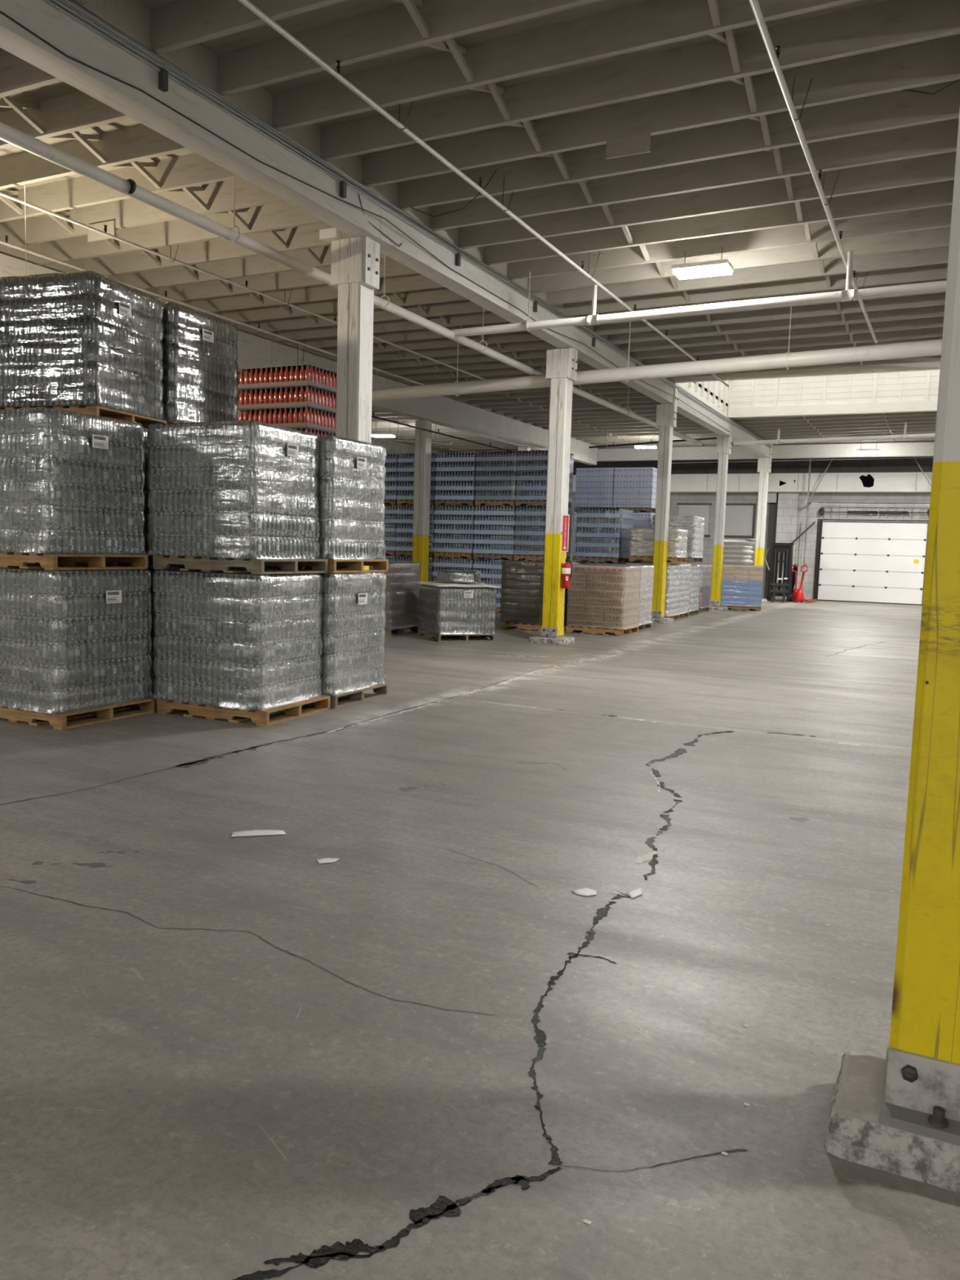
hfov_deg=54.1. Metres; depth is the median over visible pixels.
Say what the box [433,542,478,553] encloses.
tray
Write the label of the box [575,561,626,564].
load
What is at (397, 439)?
pipe
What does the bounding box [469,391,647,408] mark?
joist
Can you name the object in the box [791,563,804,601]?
jack
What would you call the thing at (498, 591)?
tray
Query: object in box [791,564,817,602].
jack
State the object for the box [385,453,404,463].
tray
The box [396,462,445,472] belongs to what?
tray
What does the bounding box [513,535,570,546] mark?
tray
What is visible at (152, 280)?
joist
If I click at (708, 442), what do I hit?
joist
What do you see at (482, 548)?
tray
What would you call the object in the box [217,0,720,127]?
joist
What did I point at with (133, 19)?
joist
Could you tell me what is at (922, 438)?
joist
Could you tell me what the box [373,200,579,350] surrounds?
beam
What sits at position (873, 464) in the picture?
wall
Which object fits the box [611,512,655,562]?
load
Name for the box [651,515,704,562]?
load
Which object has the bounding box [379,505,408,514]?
tray
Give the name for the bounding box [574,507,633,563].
load
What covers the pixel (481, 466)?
tray
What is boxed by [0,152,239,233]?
joist
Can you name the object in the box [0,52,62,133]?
joist
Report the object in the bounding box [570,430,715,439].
joist
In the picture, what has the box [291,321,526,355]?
joist
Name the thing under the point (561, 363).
timber post
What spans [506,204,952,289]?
joist
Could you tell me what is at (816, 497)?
trim
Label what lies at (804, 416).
joist
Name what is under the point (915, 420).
joist
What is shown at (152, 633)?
load
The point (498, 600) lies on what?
tray
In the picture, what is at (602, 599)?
load
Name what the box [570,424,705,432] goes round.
joist
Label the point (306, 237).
joist
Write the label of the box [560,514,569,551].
fire sign
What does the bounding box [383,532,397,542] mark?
tray
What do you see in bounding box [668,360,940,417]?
skylight
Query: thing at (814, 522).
bar
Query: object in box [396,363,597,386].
joist
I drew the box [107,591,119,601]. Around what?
label
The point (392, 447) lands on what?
wall
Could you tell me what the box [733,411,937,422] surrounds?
joist
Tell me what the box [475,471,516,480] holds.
tray
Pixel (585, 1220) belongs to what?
chip
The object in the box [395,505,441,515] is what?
tray
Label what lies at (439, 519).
tray
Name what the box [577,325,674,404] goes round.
beam
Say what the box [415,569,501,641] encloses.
load
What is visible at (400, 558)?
tray
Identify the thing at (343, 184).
clip
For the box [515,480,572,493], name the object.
tray
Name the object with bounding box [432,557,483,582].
load
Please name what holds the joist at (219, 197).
on the beam at (65, 33)
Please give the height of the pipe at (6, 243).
0.120 m
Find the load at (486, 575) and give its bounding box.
[472,559,514,613]
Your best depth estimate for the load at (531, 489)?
22.64 m
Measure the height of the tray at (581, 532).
0.236 m
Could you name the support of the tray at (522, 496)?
on the load at (531, 489)
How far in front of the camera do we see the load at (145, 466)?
8.95 m
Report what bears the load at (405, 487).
on the load at (404, 520)
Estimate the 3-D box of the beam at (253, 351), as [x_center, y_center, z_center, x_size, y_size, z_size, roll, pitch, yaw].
[-5.428,-5.101,15.125,0.260,0.665,6.092,4,6,26]
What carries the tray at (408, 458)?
on the load at (405, 487)
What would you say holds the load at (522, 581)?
on the floor
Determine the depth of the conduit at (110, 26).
8.79 m
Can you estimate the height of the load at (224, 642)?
1.312 m
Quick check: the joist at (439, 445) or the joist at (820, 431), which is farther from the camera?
the joist at (439, 445)
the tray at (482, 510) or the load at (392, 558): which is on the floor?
the load at (392, 558)
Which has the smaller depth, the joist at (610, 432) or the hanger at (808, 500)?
the joist at (610, 432)
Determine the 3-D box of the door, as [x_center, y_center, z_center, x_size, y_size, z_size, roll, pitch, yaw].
[14.184,-3.097,34.029,3.810,3.515,0.253,4,6,26]
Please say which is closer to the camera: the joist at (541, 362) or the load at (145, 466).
the load at (145, 466)
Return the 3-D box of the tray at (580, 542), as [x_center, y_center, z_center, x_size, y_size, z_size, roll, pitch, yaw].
[3.059,-2.390,23.132,1.102,0.236,1.012,4,6,26]
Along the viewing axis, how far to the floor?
3.58 m
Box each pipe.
[0,121,702,445]
[0,191,485,379]
[0,235,426,385]
[237,0,728,386]
[237,306,942,413]
[237,339,511,451]
[375,413,451,444]
[451,250,946,337]
[588,430,716,448]
[733,422,935,444]
[748,0,877,343]
[802,493,809,591]
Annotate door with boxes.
[814,505,929,605]
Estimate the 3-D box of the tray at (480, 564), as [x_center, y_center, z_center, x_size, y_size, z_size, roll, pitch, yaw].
[0.541,-1.907,23.681,1.102,0.236,1.012,4,6,26]
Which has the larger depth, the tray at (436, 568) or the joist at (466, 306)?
the tray at (436, 568)
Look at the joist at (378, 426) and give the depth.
30.41 m
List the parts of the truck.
mast rail, rail, rail, mast rail, guard post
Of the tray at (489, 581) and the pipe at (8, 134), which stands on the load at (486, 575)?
the tray at (489, 581)
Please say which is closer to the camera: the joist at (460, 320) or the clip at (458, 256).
the clip at (458, 256)
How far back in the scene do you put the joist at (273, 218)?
12.16 m
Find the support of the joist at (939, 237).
on the beam at (410, 254)
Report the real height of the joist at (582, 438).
0.310 m
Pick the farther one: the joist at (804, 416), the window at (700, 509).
the window at (700, 509)
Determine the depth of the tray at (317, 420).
12.17 m
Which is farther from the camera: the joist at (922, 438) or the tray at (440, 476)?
the joist at (922, 438)
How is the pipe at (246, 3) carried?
hanging from the joist at (898, 108)
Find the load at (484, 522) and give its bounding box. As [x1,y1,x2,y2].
[472,506,520,559]
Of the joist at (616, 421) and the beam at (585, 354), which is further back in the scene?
the joist at (616, 421)
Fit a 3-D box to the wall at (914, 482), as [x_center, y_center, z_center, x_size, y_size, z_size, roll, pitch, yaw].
[10.564,-5.929,35.536,26.800,0.675,0.627,4,6,26]
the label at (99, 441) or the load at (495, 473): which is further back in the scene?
the load at (495, 473)
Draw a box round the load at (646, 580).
[600,564,653,631]
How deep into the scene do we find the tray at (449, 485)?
23.54 m
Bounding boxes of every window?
[676,502,711,537]
[724,502,755,537]
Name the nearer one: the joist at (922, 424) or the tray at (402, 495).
the tray at (402, 495)
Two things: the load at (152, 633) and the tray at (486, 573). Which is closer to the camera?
the load at (152, 633)
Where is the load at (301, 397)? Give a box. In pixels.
[237,364,337,435]
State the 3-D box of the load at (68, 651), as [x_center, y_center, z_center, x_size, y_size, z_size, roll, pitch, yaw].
[-3.761,0.010,8.432,1.251,1.311,1.108,4,6,26]
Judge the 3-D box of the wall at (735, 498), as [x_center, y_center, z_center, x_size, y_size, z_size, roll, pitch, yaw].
[10.753,-5.642,35.968,27.400,8.000,0.250,4,6,26]
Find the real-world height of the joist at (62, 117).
0.310 m
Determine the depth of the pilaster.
35.19 m
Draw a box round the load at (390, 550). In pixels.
[372,505,410,555]
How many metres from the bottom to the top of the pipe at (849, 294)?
0.809 m
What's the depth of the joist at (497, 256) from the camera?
11.21 m
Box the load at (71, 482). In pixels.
[0,407,148,569]
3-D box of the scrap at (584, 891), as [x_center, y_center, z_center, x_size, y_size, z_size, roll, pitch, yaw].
[0.498,1.183,4.412,0.114,0.005,0.092,-1,6,-28]
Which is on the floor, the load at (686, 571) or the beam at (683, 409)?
the load at (686, 571)
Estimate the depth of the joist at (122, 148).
9.74 m
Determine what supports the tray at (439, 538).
on the load at (444, 544)
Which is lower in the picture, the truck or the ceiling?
the truck
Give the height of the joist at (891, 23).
0.382 m
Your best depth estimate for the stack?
28.83 m
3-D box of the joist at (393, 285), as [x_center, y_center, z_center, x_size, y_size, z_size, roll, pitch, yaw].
[-2.186,-5.489,14.928,5.950,0.310,0.745,4,6,26]
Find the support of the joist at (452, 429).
on the beam at (539, 437)
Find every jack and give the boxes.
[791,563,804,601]
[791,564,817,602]
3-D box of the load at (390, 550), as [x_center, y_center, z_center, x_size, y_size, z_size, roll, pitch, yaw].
[-2.472,-2.915,25.091,1.115,1.310,1.028,4,6,26]
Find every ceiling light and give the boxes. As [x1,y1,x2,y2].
[371,432,395,437]
[634,435,657,448]
[671,246,733,279]
[855,444,881,453]
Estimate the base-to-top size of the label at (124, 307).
0.086 m
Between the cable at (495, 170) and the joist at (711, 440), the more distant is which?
the joist at (711, 440)
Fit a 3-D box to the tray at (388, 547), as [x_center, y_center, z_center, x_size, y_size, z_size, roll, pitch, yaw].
[-2.482,-2.510,25.127,1.102,0.236,1.012,4,6,26]
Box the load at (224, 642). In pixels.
[151,569,330,726]
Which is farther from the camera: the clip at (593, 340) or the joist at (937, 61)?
the clip at (593, 340)
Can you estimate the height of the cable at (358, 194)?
0.318 m
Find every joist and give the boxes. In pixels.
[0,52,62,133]
[0,91,130,163]
[0,124,190,214]
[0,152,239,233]
[0,177,285,263]
[31,201,324,272]
[71,0,151,50]
[84,222,351,282]
[123,245,391,298]
[151,0,429,92]
[158,257,418,308]
[191,273,444,319]
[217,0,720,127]
[222,287,466,332]
[236,391,244,401]
[241,299,488,341]
[267,311,508,348]
[272,0,860,157]
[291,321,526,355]
[314,331,542,361]
[320,0,959,183]
[361,35,959,207]
[371,408,392,413]
[371,413,404,417]
[371,416,417,423]
[371,419,418,425]
[371,422,441,428]
[371,426,452,433]
[372,340,558,364]
[372,348,551,375]
[374,357,585,381]
[382,428,463,435]
[395,431,472,439]
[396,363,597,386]
[397,80,959,227]
[400,434,481,439]
[407,369,591,386]
[429,118,959,245]
[431,436,490,442]
[431,439,500,445]
[431,441,509,448]
[440,444,518,449]
[443,378,668,399]
[448,446,521,451]
[455,386,638,404]
[457,151,956,262]
[457,447,599,452]
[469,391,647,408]
[480,396,656,412]
[483,179,954,277]
[493,401,661,415]
[503,406,657,419]
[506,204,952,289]
[514,410,679,422]
[524,413,685,425]
[527,226,951,302]
[533,417,693,428]
[542,421,698,430]
[546,245,949,312]
[563,262,947,317]
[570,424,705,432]
[570,427,710,435]
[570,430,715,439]
[576,433,719,441]
[579,278,946,332]
[583,436,715,444]
[590,439,716,445]
[594,292,946,340]
[597,441,733,448]
[599,444,738,448]
[607,304,944,348]
[619,315,943,355]
[631,326,942,363]
[642,336,942,365]
[666,355,941,378]
[728,413,884,419]
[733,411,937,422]
[737,414,936,426]
[742,417,936,429]
[746,422,936,432]
[752,425,935,435]
[755,428,935,438]
[760,431,935,439]
[772,437,934,445]
[804,440,934,444]
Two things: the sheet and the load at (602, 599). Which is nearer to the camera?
the load at (602, 599)
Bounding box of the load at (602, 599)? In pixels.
[565,564,640,635]
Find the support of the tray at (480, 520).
on the load at (484, 522)
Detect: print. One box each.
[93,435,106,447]
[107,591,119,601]
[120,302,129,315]
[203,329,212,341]
[288,444,297,455]
[358,457,364,467]
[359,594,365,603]
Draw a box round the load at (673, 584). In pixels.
[626,562,681,620]
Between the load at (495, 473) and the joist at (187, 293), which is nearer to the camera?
the joist at (187, 293)
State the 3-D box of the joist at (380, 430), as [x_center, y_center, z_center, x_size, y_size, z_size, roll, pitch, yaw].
[-0.990,-7.010,30.724,5.950,0.310,0.745,4,6,26]
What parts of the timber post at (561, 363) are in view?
plate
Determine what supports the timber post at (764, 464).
on the floor
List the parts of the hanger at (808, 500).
rod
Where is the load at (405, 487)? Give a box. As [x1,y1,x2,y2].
[396,453,452,506]
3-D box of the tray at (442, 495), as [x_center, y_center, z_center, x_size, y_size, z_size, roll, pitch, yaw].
[-0.435,-3.661,23.993,1.102,0.236,1.012,4,6,26]
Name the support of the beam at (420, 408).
on the timber post at (423, 438)
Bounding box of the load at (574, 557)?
[572,511,609,560]
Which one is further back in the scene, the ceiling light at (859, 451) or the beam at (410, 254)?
the ceiling light at (859, 451)
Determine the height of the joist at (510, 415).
0.310 m
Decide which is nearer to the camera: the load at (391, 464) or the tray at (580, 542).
the tray at (580, 542)
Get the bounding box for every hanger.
[805,457,833,528]
[913,456,931,487]
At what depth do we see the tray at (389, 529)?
24.47 m
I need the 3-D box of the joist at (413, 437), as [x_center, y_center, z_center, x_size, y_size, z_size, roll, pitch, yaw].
[-0.011,-7.177,32.703,5.950,0.310,0.745,4,6,26]
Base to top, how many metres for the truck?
2.080 m
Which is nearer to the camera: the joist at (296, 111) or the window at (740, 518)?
the joist at (296, 111)
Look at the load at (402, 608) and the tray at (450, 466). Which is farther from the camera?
the tray at (450, 466)
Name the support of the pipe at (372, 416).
attached to the pipe at (933, 347)
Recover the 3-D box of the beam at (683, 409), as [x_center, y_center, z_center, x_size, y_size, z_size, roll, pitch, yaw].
[5.643,-5.760,23.913,0.260,0.435,6.092,4,6,26]
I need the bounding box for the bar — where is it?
[791,521,815,542]
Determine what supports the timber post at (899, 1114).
on the floor
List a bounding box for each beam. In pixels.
[0,0,381,239]
[0,253,271,373]
[271,341,431,420]
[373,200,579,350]
[429,395,529,446]
[464,441,934,462]
[521,424,597,465]
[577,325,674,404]
[676,388,732,436]
[731,424,769,457]
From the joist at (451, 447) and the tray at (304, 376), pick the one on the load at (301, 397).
the tray at (304, 376)
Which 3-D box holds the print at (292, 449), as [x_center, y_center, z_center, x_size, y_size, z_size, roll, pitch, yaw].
[-1.699,-1.721,8.528,0.001,0.086,0.129,4,6,24]
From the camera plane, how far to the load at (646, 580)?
19.38 m
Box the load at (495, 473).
[474,450,523,506]
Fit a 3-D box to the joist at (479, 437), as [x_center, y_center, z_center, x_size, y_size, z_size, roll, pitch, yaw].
[0.316,-7.232,33.362,5.950,0.310,0.745,4,6,26]
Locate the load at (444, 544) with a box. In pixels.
[433,505,481,558]
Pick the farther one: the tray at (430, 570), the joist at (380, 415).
the joist at (380, 415)
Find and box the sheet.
[724,537,756,540]
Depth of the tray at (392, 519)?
24.47 m
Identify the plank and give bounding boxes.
[791,564,798,592]
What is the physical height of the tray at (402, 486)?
0.236 m
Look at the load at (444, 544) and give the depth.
23.68 m
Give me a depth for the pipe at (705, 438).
29.09 m
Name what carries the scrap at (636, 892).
on the floor
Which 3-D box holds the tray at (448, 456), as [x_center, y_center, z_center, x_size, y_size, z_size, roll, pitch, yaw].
[-0.404,-4.600,23.897,1.102,0.236,1.012,4,6,26]
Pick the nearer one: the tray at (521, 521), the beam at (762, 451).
the tray at (521, 521)
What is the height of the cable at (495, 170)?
0.308 m
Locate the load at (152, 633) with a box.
[129,568,157,706]
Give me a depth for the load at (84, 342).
8.64 m
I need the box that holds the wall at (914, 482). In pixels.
[571,471,932,493]
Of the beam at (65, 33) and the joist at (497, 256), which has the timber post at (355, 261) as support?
the beam at (65, 33)
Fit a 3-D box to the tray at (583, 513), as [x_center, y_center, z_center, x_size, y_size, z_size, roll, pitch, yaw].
[3.073,-3.093,23.053,1.102,0.236,1.012,4,6,26]
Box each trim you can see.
[764,493,778,598]
[767,492,777,502]
[808,493,930,502]
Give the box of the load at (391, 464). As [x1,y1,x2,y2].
[372,453,406,505]
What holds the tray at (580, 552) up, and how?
on the load at (619, 523)
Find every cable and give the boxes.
[0,10,729,431]
[358,194,402,246]
[409,169,497,217]
[583,79,959,148]
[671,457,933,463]
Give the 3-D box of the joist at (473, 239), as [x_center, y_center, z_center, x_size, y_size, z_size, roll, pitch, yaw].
[2.518,-5.001,10.989,6.000,0.382,0.745,4,6,26]
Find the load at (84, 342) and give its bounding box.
[0,270,166,428]
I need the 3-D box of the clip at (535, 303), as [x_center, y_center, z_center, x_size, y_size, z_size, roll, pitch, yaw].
[0.824,-4.969,14.001,0.050,0.150,0.055,4,6,26]
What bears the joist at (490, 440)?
on the beam at (539, 437)
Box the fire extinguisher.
[560,557,572,588]
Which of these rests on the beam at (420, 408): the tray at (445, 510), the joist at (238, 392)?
the joist at (238, 392)
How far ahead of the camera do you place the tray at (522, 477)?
22.66 m
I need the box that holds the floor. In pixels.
[0,588,959,1279]
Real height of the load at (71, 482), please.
1.312 m
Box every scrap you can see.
[231,829,285,836]
[316,857,338,863]
[572,888,596,896]
[626,887,642,898]
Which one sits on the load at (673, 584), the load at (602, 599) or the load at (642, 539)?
the load at (642, 539)
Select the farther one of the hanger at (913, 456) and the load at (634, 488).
the hanger at (913, 456)
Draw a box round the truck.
[764,542,794,601]
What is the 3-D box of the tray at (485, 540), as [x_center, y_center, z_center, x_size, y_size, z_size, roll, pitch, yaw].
[0.551,-2.510,23.616,1.102,0.236,1.012,4,6,26]
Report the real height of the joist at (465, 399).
0.310 m
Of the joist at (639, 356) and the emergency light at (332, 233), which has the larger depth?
the joist at (639, 356)
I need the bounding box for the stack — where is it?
[722,539,754,564]
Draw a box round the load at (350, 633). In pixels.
[291,572,388,708]
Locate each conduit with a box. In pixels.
[43,0,770,448]
[51,0,770,447]
[57,0,770,446]
[62,0,770,445]
[68,0,769,444]
[796,521,801,585]
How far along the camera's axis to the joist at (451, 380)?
21.88 m
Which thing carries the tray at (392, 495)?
on the load at (391, 464)
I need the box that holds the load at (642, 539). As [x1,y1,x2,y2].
[628,527,688,563]
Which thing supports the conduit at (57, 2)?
attached to the beam at (683, 409)
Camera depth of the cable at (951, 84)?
7.74 m
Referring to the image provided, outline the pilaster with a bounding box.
[775,492,799,599]
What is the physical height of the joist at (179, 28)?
0.382 m
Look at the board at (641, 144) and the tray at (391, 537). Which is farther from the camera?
the tray at (391, 537)
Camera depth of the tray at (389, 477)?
24.35 m
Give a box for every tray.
[237,364,337,393]
[238,385,336,413]
[238,406,336,433]
[288,427,336,435]
[372,462,404,472]
[372,481,398,490]
[372,523,397,533]
[373,541,410,551]
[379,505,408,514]
[383,514,397,523]
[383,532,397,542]
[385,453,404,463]
[385,472,404,481]
[385,490,398,500]
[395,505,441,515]
[395,514,447,524]
[395,523,447,533]
[395,533,444,542]
[395,542,435,551]
[395,555,448,566]
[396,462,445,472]
[396,471,444,481]
[396,481,444,490]
[396,490,450,500]
[397,453,442,462]
[427,575,434,581]
[428,566,442,576]
[432,557,476,568]
[432,566,483,576]
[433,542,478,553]
[433,576,448,582]
[434,490,475,500]
[434,505,479,515]
[434,515,475,524]
[434,524,475,534]
[434,533,481,543]
[435,452,475,462]
[435,462,475,471]
[435,471,475,481]
[435,480,475,490]
[472,543,515,555]
[472,559,514,569]
[473,506,515,515]
[473,524,515,535]
[473,534,515,545]
[473,568,502,578]
[474,490,515,500]
[474,515,516,525]
[475,451,516,462]
[475,461,517,471]
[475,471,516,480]
[475,480,516,490]
[478,577,501,588]
[495,588,501,598]
[495,597,501,607]
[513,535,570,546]
[513,545,570,555]
[514,515,571,527]
[514,525,571,537]
[515,450,573,464]
[515,460,573,474]
[515,471,573,483]
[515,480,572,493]
[515,490,572,502]
[515,506,572,518]
[575,537,630,548]
[575,546,630,558]
[576,527,630,538]
[577,507,633,519]
[577,517,632,528]
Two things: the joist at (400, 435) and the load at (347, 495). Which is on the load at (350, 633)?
the load at (347, 495)
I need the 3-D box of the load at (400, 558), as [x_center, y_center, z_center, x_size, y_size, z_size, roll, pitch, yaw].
[-1.503,-1.529,24.729,1.122,1.310,1.032,4,6,26]
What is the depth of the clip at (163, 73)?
7.39 m
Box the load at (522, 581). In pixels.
[499,560,578,631]
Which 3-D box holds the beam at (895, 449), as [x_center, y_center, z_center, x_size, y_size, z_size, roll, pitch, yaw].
[10.321,-6.425,32.105,24.300,0.430,0.240,4,6,26]
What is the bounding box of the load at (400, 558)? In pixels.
[395,555,448,581]
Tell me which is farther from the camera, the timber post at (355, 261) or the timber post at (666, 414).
the timber post at (666, 414)
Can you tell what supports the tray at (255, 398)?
on the load at (301, 397)
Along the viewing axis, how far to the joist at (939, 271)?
13.88 m
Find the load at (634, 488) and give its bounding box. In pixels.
[612,466,657,513]
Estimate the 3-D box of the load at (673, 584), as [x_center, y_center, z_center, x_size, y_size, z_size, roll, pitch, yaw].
[4.130,-1.161,22.485,1.148,1.344,1.089,4,6,26]
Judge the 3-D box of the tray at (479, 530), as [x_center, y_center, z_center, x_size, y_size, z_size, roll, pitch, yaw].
[0.554,-2.745,23.587,1.102,0.236,1.012,4,6,26]
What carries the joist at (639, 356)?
on the beam at (585, 354)
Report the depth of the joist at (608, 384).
22.52 m
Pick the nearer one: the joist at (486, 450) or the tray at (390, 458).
the tray at (390, 458)
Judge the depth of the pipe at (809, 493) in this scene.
35.09 m
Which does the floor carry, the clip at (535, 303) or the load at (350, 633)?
the load at (350, 633)
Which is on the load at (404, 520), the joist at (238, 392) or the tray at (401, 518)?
the tray at (401, 518)
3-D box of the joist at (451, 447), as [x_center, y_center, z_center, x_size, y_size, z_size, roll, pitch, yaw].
[1.295,-7.399,35.341,5.950,0.310,0.745,4,6,26]
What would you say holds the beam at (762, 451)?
on the timber post at (764, 464)
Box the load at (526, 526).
[513,506,572,560]
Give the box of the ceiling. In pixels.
[0,0,959,453]
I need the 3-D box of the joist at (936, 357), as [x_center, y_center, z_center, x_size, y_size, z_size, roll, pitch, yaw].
[6.611,-5.696,19.257,6.000,0.382,0.060,4,6,26]
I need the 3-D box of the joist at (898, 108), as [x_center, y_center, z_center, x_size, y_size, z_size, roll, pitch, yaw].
[1.866,-4.890,9.670,6.000,0.382,0.745,4,6,26]
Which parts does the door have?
panel, panel, panel, panel, panel, guard frame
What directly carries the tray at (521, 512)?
on the load at (526, 526)
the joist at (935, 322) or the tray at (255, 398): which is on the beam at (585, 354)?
the joist at (935, 322)
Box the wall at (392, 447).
[12,412,444,577]
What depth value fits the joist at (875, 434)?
30.00 m
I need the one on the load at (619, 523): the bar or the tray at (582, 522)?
the tray at (582, 522)
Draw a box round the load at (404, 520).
[395,505,447,557]
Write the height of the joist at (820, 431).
0.382 m
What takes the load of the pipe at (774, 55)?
hanging from the joist at (242, 73)
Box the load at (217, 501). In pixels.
[146,420,328,573]
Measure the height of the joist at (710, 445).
0.310 m
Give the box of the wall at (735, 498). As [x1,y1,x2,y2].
[449,493,929,601]
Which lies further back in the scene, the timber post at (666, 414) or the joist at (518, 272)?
the timber post at (666, 414)
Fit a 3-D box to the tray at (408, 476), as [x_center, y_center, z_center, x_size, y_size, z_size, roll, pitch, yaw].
[-1.426,-4.210,24.462,1.102,0.236,1.012,4,6,26]
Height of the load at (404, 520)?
1.310 m
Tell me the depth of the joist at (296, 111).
7.54 m
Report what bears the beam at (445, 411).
on the timber post at (423, 438)
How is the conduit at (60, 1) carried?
attached to the beam at (683, 409)
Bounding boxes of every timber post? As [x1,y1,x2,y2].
[330,235,386,682]
[412,419,431,607]
[518,446,530,559]
[528,347,577,644]
[651,381,678,623]
[709,419,733,611]
[754,444,772,602]
[823,108,959,1193]
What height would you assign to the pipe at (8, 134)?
0.840 m
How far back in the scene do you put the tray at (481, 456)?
23.02 m
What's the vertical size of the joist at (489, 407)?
0.310 m
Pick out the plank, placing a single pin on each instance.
(795, 567)
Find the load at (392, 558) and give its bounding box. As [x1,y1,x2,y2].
[385,555,397,561]
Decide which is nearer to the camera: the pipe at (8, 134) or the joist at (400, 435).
the pipe at (8, 134)
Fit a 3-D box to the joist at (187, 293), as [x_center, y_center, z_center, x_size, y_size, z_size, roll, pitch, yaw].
[-2.512,-5.434,14.268,5.950,0.310,0.745,4,6,26]
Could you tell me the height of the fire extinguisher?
0.529 m
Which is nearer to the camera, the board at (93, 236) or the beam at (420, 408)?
the board at (93, 236)
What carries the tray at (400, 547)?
on the load at (404, 520)
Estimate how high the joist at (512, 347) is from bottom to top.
0.310 m
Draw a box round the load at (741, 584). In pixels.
[720,564,763,611]
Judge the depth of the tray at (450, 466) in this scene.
23.50 m
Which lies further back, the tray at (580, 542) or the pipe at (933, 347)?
the tray at (580, 542)
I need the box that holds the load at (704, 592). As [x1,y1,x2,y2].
[698,564,711,613]
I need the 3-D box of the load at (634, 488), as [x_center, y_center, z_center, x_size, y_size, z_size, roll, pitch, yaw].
[4.219,-3.966,25.049,1.070,1.166,1.020,4,6,26]
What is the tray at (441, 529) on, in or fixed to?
on the load at (444, 544)
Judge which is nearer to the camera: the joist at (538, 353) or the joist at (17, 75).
the joist at (17, 75)
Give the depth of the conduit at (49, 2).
8.72 m
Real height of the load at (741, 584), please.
1.313 m
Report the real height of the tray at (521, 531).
0.236 m
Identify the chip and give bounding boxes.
[582,1218,591,1224]
[720,1151,728,1155]
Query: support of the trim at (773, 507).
attached to the wall at (735, 498)
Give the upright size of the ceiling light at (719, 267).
0.298 m
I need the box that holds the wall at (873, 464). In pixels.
[571,456,933,599]
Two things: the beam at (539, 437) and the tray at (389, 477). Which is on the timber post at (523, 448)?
the beam at (539, 437)
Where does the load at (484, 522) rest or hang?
on the load at (486, 575)
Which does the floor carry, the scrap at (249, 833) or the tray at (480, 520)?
the scrap at (249, 833)
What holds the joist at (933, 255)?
on the beam at (410, 254)
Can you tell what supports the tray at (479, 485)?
on the load at (495, 473)
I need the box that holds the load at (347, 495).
[264,435,388,573]
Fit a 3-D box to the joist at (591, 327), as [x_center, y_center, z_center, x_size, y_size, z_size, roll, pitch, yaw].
[4.477,-5.334,14.946,6.000,0.382,0.745,4,6,26]
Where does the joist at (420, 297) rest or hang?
attached to the ceiling
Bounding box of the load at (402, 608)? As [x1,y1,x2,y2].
[368,561,420,636]
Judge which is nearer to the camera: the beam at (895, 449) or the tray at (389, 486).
the tray at (389, 486)
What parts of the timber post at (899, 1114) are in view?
plate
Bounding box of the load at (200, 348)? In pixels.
[136,302,238,422]
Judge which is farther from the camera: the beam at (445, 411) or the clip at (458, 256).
the beam at (445, 411)
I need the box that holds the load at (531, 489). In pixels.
[514,449,573,508]
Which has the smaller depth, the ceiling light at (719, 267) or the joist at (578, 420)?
the ceiling light at (719, 267)
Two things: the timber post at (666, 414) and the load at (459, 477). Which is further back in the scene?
the load at (459, 477)
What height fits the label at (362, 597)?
0.086 m
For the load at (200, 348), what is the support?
on the load
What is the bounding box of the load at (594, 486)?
[573,467,614,511]
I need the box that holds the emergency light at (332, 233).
[319,227,341,241]
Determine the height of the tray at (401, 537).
0.236 m
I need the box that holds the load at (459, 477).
[434,452,484,506]
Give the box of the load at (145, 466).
[75,428,184,568]
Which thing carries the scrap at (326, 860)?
on the floor
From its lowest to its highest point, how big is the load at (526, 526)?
1.317 m
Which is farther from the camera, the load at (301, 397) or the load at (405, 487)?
the load at (405, 487)
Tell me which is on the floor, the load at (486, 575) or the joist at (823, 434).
the load at (486, 575)
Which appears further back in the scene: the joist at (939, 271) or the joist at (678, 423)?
the joist at (678, 423)
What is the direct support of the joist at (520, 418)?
attached to the ceiling
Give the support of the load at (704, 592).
on the floor
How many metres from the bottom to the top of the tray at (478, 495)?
0.236 m
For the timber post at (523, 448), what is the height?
4.690 m
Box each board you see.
[87,220,115,242]
[605,133,651,159]
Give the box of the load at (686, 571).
[644,562,691,619]
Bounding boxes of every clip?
[158,67,168,92]
[339,180,346,198]
[455,252,461,266]
[533,300,537,312]
[591,337,595,346]
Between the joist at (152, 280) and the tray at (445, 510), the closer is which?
the joist at (152, 280)
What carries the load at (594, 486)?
on the load at (574, 557)
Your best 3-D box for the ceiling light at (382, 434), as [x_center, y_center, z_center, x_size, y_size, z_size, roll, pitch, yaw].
[-3.002,-6.541,29.134,0.690,0.468,0.370,3,6,15]
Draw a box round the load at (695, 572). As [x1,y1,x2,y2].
[688,564,701,616]
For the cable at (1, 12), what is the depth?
8.39 m
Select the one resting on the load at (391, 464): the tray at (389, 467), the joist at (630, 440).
the tray at (389, 467)
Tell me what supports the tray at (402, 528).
on the load at (404, 520)
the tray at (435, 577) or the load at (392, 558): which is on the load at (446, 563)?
the tray at (435, 577)
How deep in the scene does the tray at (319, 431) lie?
12.24 m
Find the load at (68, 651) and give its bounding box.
[0,567,155,729]

